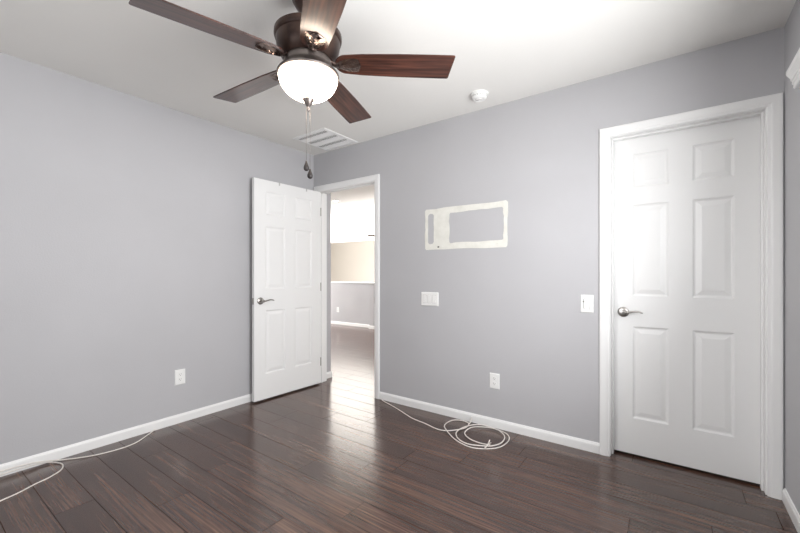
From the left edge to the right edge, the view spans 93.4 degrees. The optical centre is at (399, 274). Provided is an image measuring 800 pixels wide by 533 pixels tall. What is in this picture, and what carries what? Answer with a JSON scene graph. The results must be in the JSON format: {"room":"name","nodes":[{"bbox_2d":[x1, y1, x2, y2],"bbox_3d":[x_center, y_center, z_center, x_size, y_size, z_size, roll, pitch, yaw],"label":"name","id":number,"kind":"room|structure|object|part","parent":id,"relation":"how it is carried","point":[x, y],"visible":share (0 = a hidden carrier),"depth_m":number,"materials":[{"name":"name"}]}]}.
{"room":"empty bedroom","nodes":[
{"label":"empty bedroom","id":0,"kind":"room"},
{"bbox_2d":[0,52,330,463],"bbox_3d":[-1.888,-0.059,2.831,0.115,2.440,3.610,0,0,36],"label":"wall","id":1,"kind":"structure","parent":0,"point":[126,219],"depth_m":2.62,"materials":[{"name":"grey paint"}]},
{"bbox_2d":[0,394,251,476],"bbox_3d":[-1.881,1.127,2.733,0.012,0.068,3.260,0,0,36],"label":"baseboard","id":2,"kind":"structure","parent":1,"relation":"attached to","point":[69,450],"depth_m":2.62,"materials":[{"name":"white paint"}]},
{"bbox_2d":[175,369,184,384],"bbox_3d":[-1.722,0.804,2.954,0.009,0.118,0.078,0,0,36],"label":"wall outlet","id":3,"kind":"object","parent":1,"relation":"attached to","point":[179,374],"visible":1,"depth_m":2.95,"materials":[{"name":"white plastic"}]},
{"bbox_2d":[327,371,331,378],"bbox_3d":[-0.812,1.127,4.206,0.012,0.068,0.144,0,0,36],"label":"baseboard","id":4,"kind":"structure","parent":1,"relation":"attached to","point":[329,374],"depth_m":4.23,"materials":[{"name":"white paint"}]},
{"bbox_2d":[331,240,373,281],"bbox_3d":[1.246,1.341,12.547,10.750,5.240,0.100,0,0,36],"label":"wall","id":5,"kind":"structure","parent":0,"point":[350,261],"depth_m":14.73,"materials":[{"name":"beige paint"}]},
{"bbox_2d":[331,283,373,325],"bbox_3d":[-1.519,0.679,8.820,10.650,0.965,0.220,0,0,36],"label":"wall","id":6,"kind":"structure","parent":0,"point":[355,301],"depth_m":8.46,"materials":[{"name":"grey paint"}]},
{"bbox_2d":[331,321,368,327],"bbox_3d":[-3.220,1.127,10.034,6.470,0.068,0.012,0,0,36],"label":"baseboard","id":7,"kind":"structure","parent":6,"relation":"attached to","point":[332,322],"depth_m":8.51,"materials":[{"name":"white paint"}]},
{"bbox_2d":[331,282,373,283],"bbox_3d":[-1.519,0.186,8.820,10.650,0.020,0.250,0,0,36],"label":"cap","id":8,"kind":"object","parent":6,"relation":"on","point":[331,282],"visible":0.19,"depth_m":8.42,"materials":[{"name":"white paint"}]},
{"bbox_2d":[0,0,795,242],"bbox_3d":[-1.494,-1.329,7.431,12.320,0.100,11.600,0,0,36],"label":"ceiling","id":9,"kind":"structure","parent":0,"point":[511,50],"depth_m":2.11,"materials":[{"name":"paint"}]},
{"bbox_2d":[129,0,454,178],"bbox_3d":[-0.446,-0.853,1.714,1.256,0.852,1.309,0,0,36],"label":"ceiling fan","id":10,"kind":"object","parent":9,"relation":"hanging from","point":[309,39],"visible":1,"depth_m":1.61,"materials":[{"name":"brown wood"}]},
{"bbox_3d":[-0.708,-0.942,1.444,0.532,0.006,0.142,0,11,-39],"label":"blade","id":11,"kind":"part","parent":10,"relation":"part of","materials":[{"name":"brown wood"}]},
{"bbox_3d":[-0.731,-0.942,1.895,0.532,0.006,0.142,0,11,33],"label":"blade","id":12,"kind":"part","parent":10,"relation":"part of","materials":[{"name":"brown wood"}]},
{"bbox_3d":[-0.419,-0.646,1.685,0.002,0.279,0.002,0,0,36],"label":"pull chain","id":13,"kind":"part","parent":10,"relation":"part of","materials":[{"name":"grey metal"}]},
{"bbox_3d":[-0.419,-0.484,1.685,0.024,0.045,0.024,0,0,36],"label":"pull knob","id":14,"kind":"part","parent":10,"relation":"part of","materials":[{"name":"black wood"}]},
{"bbox_3d":[-0.409,-0.831,1.685,0.258,0.100,0.258,0,0,36],"label":"lamp shade","id":15,"kind":"part","parent":10,"relation":"part of","materials":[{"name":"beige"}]},
{"bbox_3d":[-0.402,-0.449,1.685,0.024,0.045,0.024,0,0,36],"label":"pull knob","id":16,"kind":"part","parent":10,"relation":"part of","materials":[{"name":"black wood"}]},
{"bbox_3d":[-0.272,-0.942,1.327,0.142,0.006,0.532,12,-4,-20],"label":"blade","id":17,"kind":"part","parent":10,"relation":"part of","materials":[{"name":"brown wood"}]},
{"bbox_3d":[-0.309,-0.942,2.057,0.142,0.006,0.532,-11,-3,15],"label":"blade","id":18,"kind":"part","parent":10,"relation":"part of","materials":[{"name":"brown wood"}]},
{"bbox_3d":[-0.026,-0.942,1.705,0.532,0.006,0.142,0,-11,-3],"label":"blade","id":19,"kind":"part","parent":10,"relation":"part of","materials":[{"name":"brown wood"}]},
{"bbox_2d":[293,128,356,150],"bbox_3d":[-0.707,-1.273,3.586,0.430,0.011,0.430,0,0,36],"label":"ceiling vent","id":20,"kind":"object","parent":9,"relation":"in","point":[325,139],"visible":1,"depth_m":3.56,"materials":[{"name":"grey metal"}]},
{"bbox_2d":[471,90,487,101],"bbox_3d":[0.563,-1.254,2.671,0.124,0.048,0.124,0,0,36],"label":"smoke detector","id":21,"kind":"object","parent":9,"relation":"attached to","point":[478,95],"visible":1,"depth_m":2.64,"materials":[{"name":"white plastic"}]},
{"bbox_2d":[0,324,797,532],"bbox_3d":[-2.839,1.222,5.577,12.320,0.120,7.020,0,0,36],"label":"floor","id":22,"kind":"structure","parent":0,"point":[329,456],"depth_m":2.13,"materials":[{"name":"brown wood"}]},
{"bbox_2d":[0,429,155,501],"bbox_3d":[-1.964,1.143,2.188,0.491,0.038,1.163,0,0,36],"label":"cable","id":23,"kind":"object","parent":22,"relation":"on","point":[45,461],"visible":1,"depth_m":2.26,"materials":[{"name":"white plastic"}]},
{"bbox_2d":[381,398,509,448],"bbox_3d":[0.219,1.136,2.956,1.273,0.052,0.411,0,0,36],"label":"coiled cable","id":24,"kind":"object","parent":22,"relation":"on","point":[464,427],"visible":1,"depth_m":2.76,"materials":[{"name":"white plastic"}]},
{"bbox_2d":[314,26,784,488],"bbox_3d":[0.561,-0.059,3.046,3.597,2.440,0.115,0,0,36],"label":"wall","id":25,"kind":"structure","parent":0,"point":[513,312],"depth_m":2.75,"materials":[{"name":"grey paint"}]},
{"bbox_2d":[326,194,326,380],"bbox_3d":[-0.482,0.112,3.884,0.903,2.099,0.016,0,0,36],"label":"trim","id":26,"kind":"structure","parent":25,"relation":"attached to","point":[326,194],"depth_m":4.11,"materials":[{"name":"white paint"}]},
{"bbox_2d":[314,174,379,398],"bbox_3d":[-0.558,0.113,3.777,0.900,2.097,0.016,0,0,36],"label":"trim","id":27,"kind":"structure","parent":25,"relation":"in","point":[376,178],"depth_m":3.52,"materials":[{"name":"white paint"}]},
{"bbox_2d":[320,181,373,382],"bbox_3d":[-0.520,0.135,3.831,0.811,2.053,0.115,0,0,36],"label":"door frame","id":28,"kind":"structure","parent":25,"relation":"attached to","point":[323,193],"depth_m":4.06,"materials":[{"name":"white paint"}]},
{"bbox_2d":[252,177,320,401],"bbox_3d":[-1.077,0.138,3.688,0.135,2.016,0.777,0,0,37],"label":"door","id":29,"kind":"structure","parent":28,"relation":"attached to","point":[286,219],"depth_m":3.63,"materials":[{"name":"white paint"}]},
{"bbox_3d":[-1.264,0.242,3.421,0.012,0.065,0.065,0,0,37],"label":"handle","id":30,"kind":"part","parent":29,"relation":"part of","materials":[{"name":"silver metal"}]},
{"bbox_2d":[421,292,438,305],"bbox_3d":[0.250,0.209,3.194,0.170,0.116,0.011,0,0,36],"label":"light switch","id":31,"kind":"object","parent":25,"relation":"attached to","point":[427,298],"visible":1,"depth_m":3.19,"materials":[{"name":"white plastic"}]},
{"bbox_2d":[425,200,507,249],"bbox_3d":[0.507,-0.377,3.012,0.729,0.352,0.004,0,0,36],"label":"wall patch","id":32,"kind":"object","parent":25,"relation":"attached to","point":[441,215],"depth_m":3.08,"materials":[{"name":"paint"}]},
{"bbox_2d":[379,392,599,453],"bbox_3d":[0.550,1.127,2.976,1.831,0.068,0.012,0,0,36],"label":"baseboard","id":33,"kind":"structure","parent":25,"relation":"attached to","point":[566,440],"depth_m":2.83,"materials":[{"name":"white paint"}]},
{"bbox_2d":[490,373,499,389],"bbox_3d":[0.716,0.809,2.857,0.078,0.118,0.009,0,0,36],"label":"wall outlet","id":34,"kind":"object","parent":25,"relation":"attached to","point":[494,378],"visible":1,"depth_m":2.85,"materials":[{"name":"white plastic"}]},
{"bbox_2d":[581,295,593,312],"bbox_3d":[1.231,0.195,2.482,0.078,0.117,0.011,0,0,36],"label":"light switch","id":35,"kind":"object","parent":25,"relation":"attached to","point":[587,301],"visible":1,"depth_m":2.48,"materials":[{"name":"white plastic"}]},
{"bbox_2d":[614,116,759,483],"bbox_3d":[1.675,0.139,2.251,0.710,2.014,0.095,0,0,36],"label":"door","id":36,"kind":"structure","parent":25,"relation":"in","point":[687,201],"depth_m":2.23,"materials":[{"name":"white paint"}]},
{"bbox_3d":[1.439,0.242,2.430,0.065,0.065,0.012,0,0,36],"label":"handle","id":37,"kind":"part","parent":36,"relation":"part of","materials":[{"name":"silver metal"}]},
{"bbox_3d":[1.458,0.239,2.362,0.111,0.024,0.019,0,0,36],"label":"lever","id":38,"kind":"part","parent":36,"relation":"part of","materials":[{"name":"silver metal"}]},
{"bbox_2d":[600,92,782,499],"bbox_3d":[1.669,0.135,2.243,0.752,2.053,0.115,0,0,36],"label":"door frame","id":39,"kind":"structure","parent":25,"relation":"attached to","point":[762,112],"depth_m":2.04,"materials":[{"name":"white paint"}]},
{"bbox_2d":[785,0,799,514],"bbox_3d":[1.310,-0.059,0.913,0.120,2.440,4.260,0,0,36],"label":"wall","id":40,"kind":"structure","parent":0,"point":[792,26],"depth_m":1.80,"materials":[{"name":"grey paint"}]},
{"bbox_2d":[782,488,799,532],"bbox_3d":[1.015,1.127,0.620,0.012,0.068,3.240,0,0,36],"label":"baseboard","id":41,"kind":"structure","parent":40,"relation":"attached to","point":[791,509],"depth_m":1.79,"materials":[{"name":"white paint"}]},
{"bbox_2d":[786,48,799,88],"bbox_3d":[0.948,-0.752,0.588,0.080,0.190,2.400,0,0,36],"label":"window blind","id":42,"kind":"object","parent":40,"relation":"attached to","point":[793,72],"visible":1,"depth_m":1.51,"materials":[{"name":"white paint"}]}
]}

